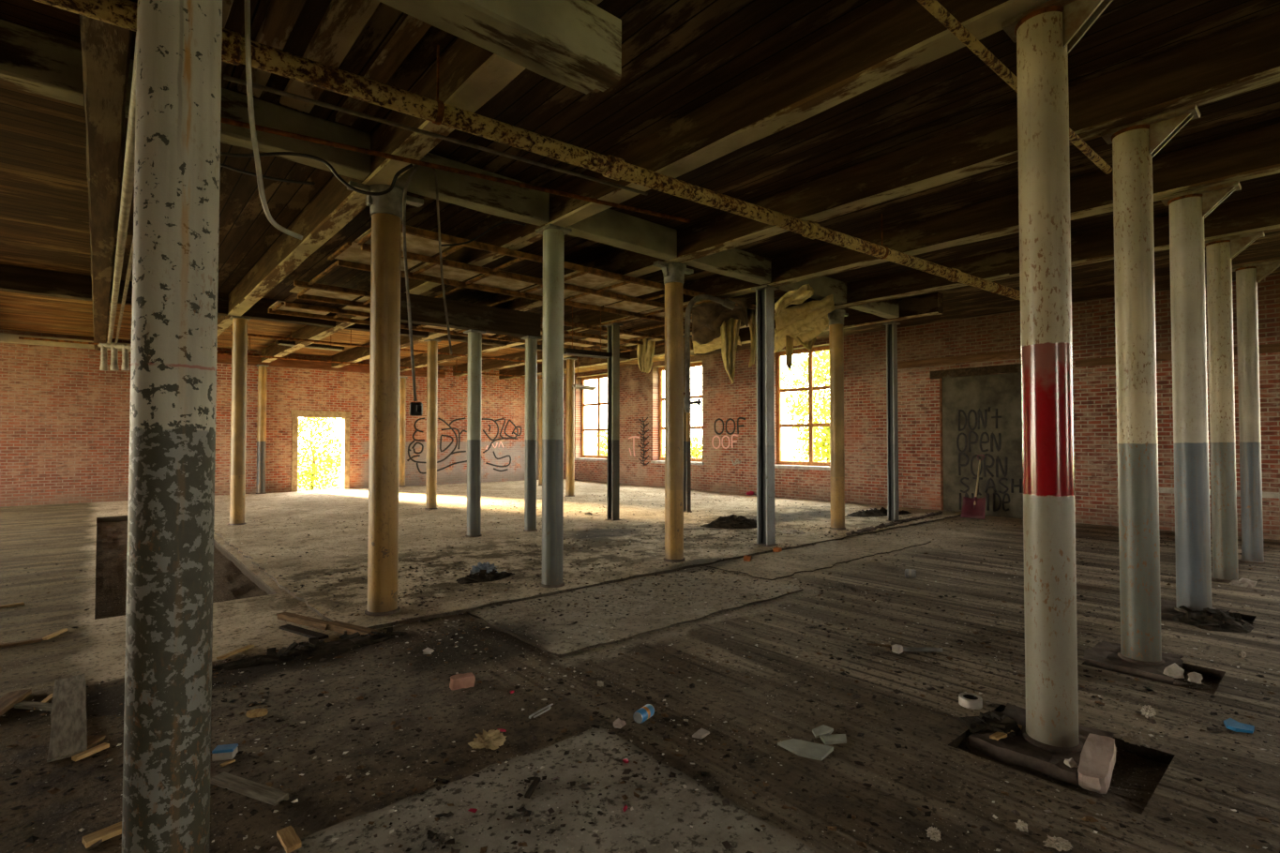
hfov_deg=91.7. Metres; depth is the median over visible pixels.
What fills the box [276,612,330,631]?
piece
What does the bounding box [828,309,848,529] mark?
support column
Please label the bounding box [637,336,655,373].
sheet
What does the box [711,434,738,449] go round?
graffiti
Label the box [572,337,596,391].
fitting
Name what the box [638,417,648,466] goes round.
scribble
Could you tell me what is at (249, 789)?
plank
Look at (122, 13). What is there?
pipe
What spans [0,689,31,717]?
plank
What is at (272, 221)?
hanging cable
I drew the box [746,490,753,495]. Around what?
bundle
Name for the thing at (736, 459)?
scribble
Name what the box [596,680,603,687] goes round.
crumpled paper
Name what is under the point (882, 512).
heap
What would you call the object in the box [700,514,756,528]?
heap
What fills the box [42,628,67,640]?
wood splinter
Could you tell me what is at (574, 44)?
girder
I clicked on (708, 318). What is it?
sheet
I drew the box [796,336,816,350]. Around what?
sheet
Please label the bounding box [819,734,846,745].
shard
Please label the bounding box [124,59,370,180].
girder
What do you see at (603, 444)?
bush
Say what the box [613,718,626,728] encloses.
stone
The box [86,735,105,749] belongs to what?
scrap
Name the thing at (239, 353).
support column
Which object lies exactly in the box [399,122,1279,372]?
ceiling beam
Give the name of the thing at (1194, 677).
stone
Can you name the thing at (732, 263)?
girder
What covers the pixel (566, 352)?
fitting
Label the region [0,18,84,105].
girder
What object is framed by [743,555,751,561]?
brick
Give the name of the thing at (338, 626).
piece
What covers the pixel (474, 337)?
support column
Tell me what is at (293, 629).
board
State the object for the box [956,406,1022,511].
graffiti
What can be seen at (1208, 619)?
heap
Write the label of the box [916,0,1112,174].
pipe
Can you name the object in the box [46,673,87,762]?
board
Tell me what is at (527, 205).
girder
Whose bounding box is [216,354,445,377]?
trim
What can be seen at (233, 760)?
stick
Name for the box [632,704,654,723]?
drink can
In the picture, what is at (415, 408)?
socket
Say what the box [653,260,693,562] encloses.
support column
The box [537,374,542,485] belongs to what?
support column
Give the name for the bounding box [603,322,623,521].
support column
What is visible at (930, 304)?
ceiling beam
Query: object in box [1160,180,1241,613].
support column
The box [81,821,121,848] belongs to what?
wood piece
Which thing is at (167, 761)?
support column
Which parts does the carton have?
lid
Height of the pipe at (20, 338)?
0.554 m
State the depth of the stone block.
2.86 m
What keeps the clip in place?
on the floor
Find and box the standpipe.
[683,294,736,412]
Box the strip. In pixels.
[1223,718,1254,734]
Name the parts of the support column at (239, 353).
cap plate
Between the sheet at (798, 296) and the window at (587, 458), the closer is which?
the sheet at (798, 296)
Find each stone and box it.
[422,647,434,654]
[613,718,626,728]
[1063,757,1077,767]
[1163,662,1184,678]
[1187,672,1203,683]
[1228,579,1241,586]
[1238,577,1257,587]
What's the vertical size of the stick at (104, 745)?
0.018 m
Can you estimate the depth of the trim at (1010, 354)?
13.21 m
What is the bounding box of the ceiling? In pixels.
[0,0,1279,375]
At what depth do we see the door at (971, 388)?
12.91 m
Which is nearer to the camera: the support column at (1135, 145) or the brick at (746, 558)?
the support column at (1135, 145)
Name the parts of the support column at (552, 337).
cap plate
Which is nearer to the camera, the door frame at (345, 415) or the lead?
the lead
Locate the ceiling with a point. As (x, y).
(679, 56)
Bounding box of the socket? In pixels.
[402,165,422,416]
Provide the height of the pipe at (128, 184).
0.074 m
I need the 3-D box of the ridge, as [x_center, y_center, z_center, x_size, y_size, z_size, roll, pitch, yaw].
[4.816,1.745,11.474,0.199,0.071,4.314,-1,-2,44]
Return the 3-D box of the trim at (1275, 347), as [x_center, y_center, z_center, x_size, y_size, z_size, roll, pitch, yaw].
[10.638,-1.248,8.912,0.035,0.140,7.400,1,-2,-41]
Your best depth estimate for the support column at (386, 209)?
5.46 m
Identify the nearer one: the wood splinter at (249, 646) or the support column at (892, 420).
the wood splinter at (249, 646)
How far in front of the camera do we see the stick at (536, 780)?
2.71 m
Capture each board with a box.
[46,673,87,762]
[222,0,233,28]
[237,0,306,97]
[278,624,328,639]
[279,0,379,113]
[335,15,431,125]
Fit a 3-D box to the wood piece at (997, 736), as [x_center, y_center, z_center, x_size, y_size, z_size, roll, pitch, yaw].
[1.928,1.612,3.269,0.268,0.020,0.042,1,-2,-34]
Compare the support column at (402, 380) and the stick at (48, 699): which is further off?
the support column at (402, 380)
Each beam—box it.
[79,0,133,350]
[217,0,602,336]
[261,0,1050,362]
[331,11,1279,367]
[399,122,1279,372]
[400,292,541,337]
[452,192,1279,376]
[498,292,943,379]
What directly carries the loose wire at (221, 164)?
hanging from the girder at (349, 163)
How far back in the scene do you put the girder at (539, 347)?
15.13 m
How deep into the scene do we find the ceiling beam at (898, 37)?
4.33 m
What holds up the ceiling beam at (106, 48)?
attached to the ceiling
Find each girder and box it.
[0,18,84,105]
[0,264,91,301]
[109,279,228,316]
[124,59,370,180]
[240,298,336,328]
[344,317,428,338]
[376,0,621,94]
[394,152,549,225]
[434,333,506,346]
[510,337,577,351]
[567,208,677,260]
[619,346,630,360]
[683,247,771,285]
[778,276,846,304]
[848,298,899,318]
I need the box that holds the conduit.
[223,74,647,195]
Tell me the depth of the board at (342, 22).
3.94 m
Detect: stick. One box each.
[33,693,53,710]
[71,742,109,762]
[220,758,235,767]
[524,777,540,798]
[866,643,890,647]
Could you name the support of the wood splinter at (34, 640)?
on the floor
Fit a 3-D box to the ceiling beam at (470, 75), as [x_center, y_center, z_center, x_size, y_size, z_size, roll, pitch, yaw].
[-2.426,-2.298,5.594,0.222,0.366,29.540,1,-2,-41]
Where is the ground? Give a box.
[297,451,826,491]
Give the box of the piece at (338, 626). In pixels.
[327,620,378,635]
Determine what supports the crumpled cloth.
on the floor
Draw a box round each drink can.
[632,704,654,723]
[904,569,916,577]
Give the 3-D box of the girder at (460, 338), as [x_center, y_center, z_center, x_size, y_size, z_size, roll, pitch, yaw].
[-3.857,-2.103,14.211,1.675,0.366,0.250,1,-2,-41]
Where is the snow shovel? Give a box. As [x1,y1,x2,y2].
[960,454,985,519]
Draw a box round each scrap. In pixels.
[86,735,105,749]
[467,808,477,813]
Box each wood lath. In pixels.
[0,602,24,608]
[14,701,51,711]
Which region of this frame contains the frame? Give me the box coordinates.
[268,224,775,352]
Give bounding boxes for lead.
[891,644,942,654]
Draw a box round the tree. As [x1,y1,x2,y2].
[781,350,829,462]
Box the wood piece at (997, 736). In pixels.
[989,724,1022,740]
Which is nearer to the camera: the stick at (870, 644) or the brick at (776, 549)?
the stick at (870, 644)
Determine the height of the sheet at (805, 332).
0.296 m
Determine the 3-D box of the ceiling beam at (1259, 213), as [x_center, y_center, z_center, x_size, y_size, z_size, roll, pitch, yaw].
[3.273,-2.185,10.565,0.222,0.366,29.540,1,-2,-41]
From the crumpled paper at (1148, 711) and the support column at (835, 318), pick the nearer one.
the crumpled paper at (1148, 711)
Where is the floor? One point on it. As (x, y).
(248, 597)
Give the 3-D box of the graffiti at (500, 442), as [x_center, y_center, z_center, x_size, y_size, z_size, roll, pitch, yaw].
[-5.346,0.705,22.877,0.740,0.308,0.006,1,-2,-41]
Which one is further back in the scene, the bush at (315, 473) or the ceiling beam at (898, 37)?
the bush at (315, 473)
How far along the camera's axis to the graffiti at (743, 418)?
18.11 m
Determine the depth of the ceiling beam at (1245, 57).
5.04 m
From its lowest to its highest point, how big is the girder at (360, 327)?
0.365 m
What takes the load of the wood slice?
on the floor
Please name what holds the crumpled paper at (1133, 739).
on the floor
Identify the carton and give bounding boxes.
[211,743,238,761]
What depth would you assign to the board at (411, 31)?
4.14 m
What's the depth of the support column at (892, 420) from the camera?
11.78 m
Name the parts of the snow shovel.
blade, handle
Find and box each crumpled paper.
[467,729,507,750]
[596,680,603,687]
[777,529,804,534]
[925,826,941,842]
[1014,819,1027,832]
[1042,835,1072,851]
[1119,732,1149,748]
[1140,705,1156,718]
[1238,650,1246,658]
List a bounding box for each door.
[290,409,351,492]
[929,363,1023,518]
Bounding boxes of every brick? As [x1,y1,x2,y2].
[449,672,475,690]
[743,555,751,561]
[772,546,782,552]
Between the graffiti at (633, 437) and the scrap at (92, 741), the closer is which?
the scrap at (92, 741)
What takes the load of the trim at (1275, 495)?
attached to the wall at (1093, 335)
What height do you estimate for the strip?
0.020 m
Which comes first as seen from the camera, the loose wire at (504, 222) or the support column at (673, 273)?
the loose wire at (504, 222)
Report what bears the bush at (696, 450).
on the ground
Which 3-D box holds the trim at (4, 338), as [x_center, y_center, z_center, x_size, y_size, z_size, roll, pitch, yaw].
[-16.389,-2.101,13.210,10.600,0.200,0.160,1,-2,-41]
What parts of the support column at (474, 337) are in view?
cap plate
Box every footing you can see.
[968,703,1113,786]
[1079,640,1183,684]
[1160,599,1230,621]
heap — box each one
[211,627,406,672]
[455,567,514,584]
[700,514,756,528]
[846,507,911,517]
[959,710,1020,737]
[1172,605,1253,633]
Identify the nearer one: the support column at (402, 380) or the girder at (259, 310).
the girder at (259, 310)
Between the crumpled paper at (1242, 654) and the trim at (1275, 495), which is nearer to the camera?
the crumpled paper at (1242, 654)
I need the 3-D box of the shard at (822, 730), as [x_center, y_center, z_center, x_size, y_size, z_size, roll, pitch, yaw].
[0.962,1.614,3.283,0.144,0.018,0.088,1,-2,-41]
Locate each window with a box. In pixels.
[574,374,607,461]
[650,361,703,466]
[774,345,829,470]
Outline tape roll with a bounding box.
[958,692,982,709]
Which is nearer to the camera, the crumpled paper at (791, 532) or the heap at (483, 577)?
the heap at (483, 577)
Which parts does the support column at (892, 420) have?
cap plate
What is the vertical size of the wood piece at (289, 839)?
0.020 m
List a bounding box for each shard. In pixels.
[777,738,833,760]
[812,724,833,738]
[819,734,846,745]
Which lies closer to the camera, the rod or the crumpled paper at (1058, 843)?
the crumpled paper at (1058, 843)
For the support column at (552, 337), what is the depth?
6.48 m
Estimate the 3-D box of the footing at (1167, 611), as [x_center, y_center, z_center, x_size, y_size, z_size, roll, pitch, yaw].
[4.978,1.715,5.650,0.642,0.107,0.533,1,-2,-41]
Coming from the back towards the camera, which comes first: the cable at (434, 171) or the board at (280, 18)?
the cable at (434, 171)
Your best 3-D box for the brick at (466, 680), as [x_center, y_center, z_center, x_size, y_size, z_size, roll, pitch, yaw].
[-1.119,1.602,3.903,0.150,0.074,0.086,1,-2,-32]
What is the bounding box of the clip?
[528,703,553,719]
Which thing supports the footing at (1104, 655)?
on the floor
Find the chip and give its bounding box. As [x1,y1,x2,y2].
[692,728,709,738]
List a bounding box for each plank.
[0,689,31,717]
[210,771,288,805]
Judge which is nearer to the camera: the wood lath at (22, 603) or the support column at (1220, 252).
the wood lath at (22, 603)
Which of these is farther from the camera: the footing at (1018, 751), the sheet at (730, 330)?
the sheet at (730, 330)
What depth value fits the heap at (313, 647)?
4.52 m
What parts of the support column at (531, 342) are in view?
cap plate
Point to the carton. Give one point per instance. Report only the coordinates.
(224, 752)
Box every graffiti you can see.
[407,417,521,473]
[485,441,503,450]
[628,436,639,456]
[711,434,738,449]
[713,417,745,435]
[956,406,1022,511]
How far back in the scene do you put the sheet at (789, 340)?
12.73 m
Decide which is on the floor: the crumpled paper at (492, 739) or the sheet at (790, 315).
the crumpled paper at (492, 739)
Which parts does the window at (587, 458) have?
sill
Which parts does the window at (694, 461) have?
sill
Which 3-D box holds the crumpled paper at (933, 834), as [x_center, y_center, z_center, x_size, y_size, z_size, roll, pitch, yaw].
[1.146,1.588,2.429,0.058,0.039,0.067,-1,-1,24]
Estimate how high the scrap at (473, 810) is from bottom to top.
0.013 m
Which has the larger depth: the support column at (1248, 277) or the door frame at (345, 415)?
the door frame at (345, 415)
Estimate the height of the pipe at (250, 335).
0.524 m
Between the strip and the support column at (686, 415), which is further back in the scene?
the support column at (686, 415)
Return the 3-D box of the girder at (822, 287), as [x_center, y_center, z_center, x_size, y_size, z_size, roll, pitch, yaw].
[2.664,-2.216,9.719,1.814,0.344,0.210,1,-2,-41]
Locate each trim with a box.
[0,332,131,351]
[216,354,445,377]
[897,349,1021,369]
[1075,343,1279,367]
[1159,487,1279,498]
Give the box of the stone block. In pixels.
[1077,733,1115,794]
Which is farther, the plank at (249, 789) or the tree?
the tree
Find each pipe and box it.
[18,335,566,380]
[33,0,1020,301]
[107,31,136,344]
[114,237,133,344]
[231,330,542,363]
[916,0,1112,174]
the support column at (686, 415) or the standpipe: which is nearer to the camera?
the standpipe
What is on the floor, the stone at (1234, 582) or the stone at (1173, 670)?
the stone at (1234, 582)
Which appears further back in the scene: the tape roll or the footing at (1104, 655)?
the footing at (1104, 655)
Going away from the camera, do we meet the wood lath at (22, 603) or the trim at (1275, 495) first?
the wood lath at (22, 603)
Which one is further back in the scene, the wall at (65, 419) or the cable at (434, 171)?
the wall at (65, 419)
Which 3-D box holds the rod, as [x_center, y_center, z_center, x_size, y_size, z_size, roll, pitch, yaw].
[-1.199,-2.098,5.284,3.930,0.035,0.036,1,-2,-30]
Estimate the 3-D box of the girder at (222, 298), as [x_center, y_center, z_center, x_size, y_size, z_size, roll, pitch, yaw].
[-7.997,-2.185,10.599,1.598,0.364,0.247,1,-2,-41]
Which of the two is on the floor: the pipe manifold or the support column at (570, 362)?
the support column at (570, 362)
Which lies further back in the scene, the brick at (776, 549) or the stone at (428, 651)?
the brick at (776, 549)
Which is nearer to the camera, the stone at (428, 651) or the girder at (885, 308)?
the stone at (428, 651)
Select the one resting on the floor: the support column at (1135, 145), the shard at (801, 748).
the shard at (801, 748)
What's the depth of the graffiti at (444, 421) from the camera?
21.91 m
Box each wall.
[0,329,539,507]
[563,273,1279,540]
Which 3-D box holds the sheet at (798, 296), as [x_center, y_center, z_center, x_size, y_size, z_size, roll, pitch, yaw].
[2.284,-1.885,9.505,0.417,0.200,1.803,0,-1,-8]
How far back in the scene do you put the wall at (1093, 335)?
13.99 m
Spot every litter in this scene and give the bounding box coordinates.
[0,491,1279,852]
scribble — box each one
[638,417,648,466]
[730,458,740,466]
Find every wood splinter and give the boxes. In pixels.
[0,637,43,647]
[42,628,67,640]
[216,644,255,660]
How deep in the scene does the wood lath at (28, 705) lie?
3.58 m
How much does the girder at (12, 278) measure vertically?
0.365 m
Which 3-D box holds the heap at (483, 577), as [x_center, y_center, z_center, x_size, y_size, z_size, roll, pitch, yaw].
[-1.698,1.652,6.869,0.731,0.126,0.385,1,-2,-41]
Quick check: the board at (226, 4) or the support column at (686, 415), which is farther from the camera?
the support column at (686, 415)
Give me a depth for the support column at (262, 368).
17.78 m
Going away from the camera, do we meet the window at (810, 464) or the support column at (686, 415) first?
the support column at (686, 415)
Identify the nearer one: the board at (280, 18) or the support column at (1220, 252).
the board at (280, 18)
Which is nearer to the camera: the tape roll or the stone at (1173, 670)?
the tape roll
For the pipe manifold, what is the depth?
13.33 m
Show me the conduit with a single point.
(225, 77)
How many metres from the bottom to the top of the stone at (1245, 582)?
0.076 m
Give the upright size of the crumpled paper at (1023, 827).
0.036 m
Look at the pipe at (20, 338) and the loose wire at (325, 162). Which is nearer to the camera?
the loose wire at (325, 162)
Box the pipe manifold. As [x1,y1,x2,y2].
[97,343,131,370]
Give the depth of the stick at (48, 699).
3.69 m
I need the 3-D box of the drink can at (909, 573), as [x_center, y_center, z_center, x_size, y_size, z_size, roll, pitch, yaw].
[3.064,1.664,7.032,0.110,0.091,0.096,-1,-1,29]
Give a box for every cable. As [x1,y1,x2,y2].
[244,0,302,240]
[432,167,451,354]
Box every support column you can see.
[121,0,222,852]
[227,316,251,526]
[256,364,269,494]
[346,180,423,616]
[398,376,407,487]
[423,338,441,510]
[463,329,486,537]
[521,335,541,531]
[535,223,572,587]
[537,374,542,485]
[563,358,577,496]
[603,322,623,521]
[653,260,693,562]
[683,335,692,512]
[751,284,779,546]
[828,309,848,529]
[882,321,900,522]
[1001,0,1113,753]
[1100,104,1200,665]
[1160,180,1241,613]
[1204,230,1264,583]
[1231,259,1279,564]
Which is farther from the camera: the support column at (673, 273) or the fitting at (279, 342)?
the fitting at (279, 342)
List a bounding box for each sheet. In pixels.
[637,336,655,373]
[692,297,748,345]
[692,335,742,353]
[720,317,740,384]
[748,308,755,367]
[773,294,834,331]
[774,284,813,316]
[774,306,828,352]
[785,335,793,369]
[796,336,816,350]
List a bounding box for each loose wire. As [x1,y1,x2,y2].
[220,151,413,195]
[220,163,315,185]
[441,221,525,246]
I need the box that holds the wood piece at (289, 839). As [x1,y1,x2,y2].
[276,826,301,852]
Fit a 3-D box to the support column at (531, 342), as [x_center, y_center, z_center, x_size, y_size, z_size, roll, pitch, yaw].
[-1.850,0.123,10.506,0.250,3.272,0.250,1,-2,-41]
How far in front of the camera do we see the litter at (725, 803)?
3.59 m
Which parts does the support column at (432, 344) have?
cap plate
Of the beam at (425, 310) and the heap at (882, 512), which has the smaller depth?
the beam at (425, 310)
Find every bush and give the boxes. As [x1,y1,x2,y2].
[297,417,341,491]
[587,424,607,455]
[662,432,702,458]
[819,430,829,462]
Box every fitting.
[275,331,344,351]
[563,306,612,359]
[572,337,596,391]
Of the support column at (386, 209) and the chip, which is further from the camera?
the support column at (386, 209)
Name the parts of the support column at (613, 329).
cap plate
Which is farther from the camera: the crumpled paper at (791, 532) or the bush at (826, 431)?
the bush at (826, 431)
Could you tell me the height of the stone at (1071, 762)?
0.037 m
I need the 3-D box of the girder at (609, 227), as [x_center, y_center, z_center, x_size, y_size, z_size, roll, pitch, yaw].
[-0.228,-2.272,7.199,1.644,0.346,0.210,1,-2,-41]
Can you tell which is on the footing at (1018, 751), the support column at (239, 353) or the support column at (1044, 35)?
the support column at (1044, 35)
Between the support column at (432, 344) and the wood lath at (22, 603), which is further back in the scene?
the support column at (432, 344)
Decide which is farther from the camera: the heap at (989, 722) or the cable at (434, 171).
the cable at (434, 171)
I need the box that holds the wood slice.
[245,708,268,718]
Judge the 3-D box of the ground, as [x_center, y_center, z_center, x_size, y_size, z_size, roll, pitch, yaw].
[0.481,2.160,7.008,170.000,0.001,170.000,1,-2,-41]
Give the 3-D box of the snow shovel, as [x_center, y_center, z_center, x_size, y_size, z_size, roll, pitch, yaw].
[6.861,1.212,12.590,0.652,1.271,0.460,1,-2,-41]
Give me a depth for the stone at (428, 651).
4.50 m
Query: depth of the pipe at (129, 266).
8.97 m
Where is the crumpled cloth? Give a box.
[469,561,498,574]
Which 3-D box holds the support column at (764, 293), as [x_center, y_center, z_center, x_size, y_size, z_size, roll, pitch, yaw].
[1.837,-0.158,9.086,0.295,3.768,0.295,1,-2,-41]
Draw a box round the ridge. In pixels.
[845,511,942,535]
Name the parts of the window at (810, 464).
sill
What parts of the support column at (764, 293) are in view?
cap plate, plate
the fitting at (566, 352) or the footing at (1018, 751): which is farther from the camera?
the fitting at (566, 352)
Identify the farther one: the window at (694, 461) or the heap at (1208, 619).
the window at (694, 461)
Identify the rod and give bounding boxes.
[221,117,690,223]
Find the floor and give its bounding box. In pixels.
[0,479,1279,852]

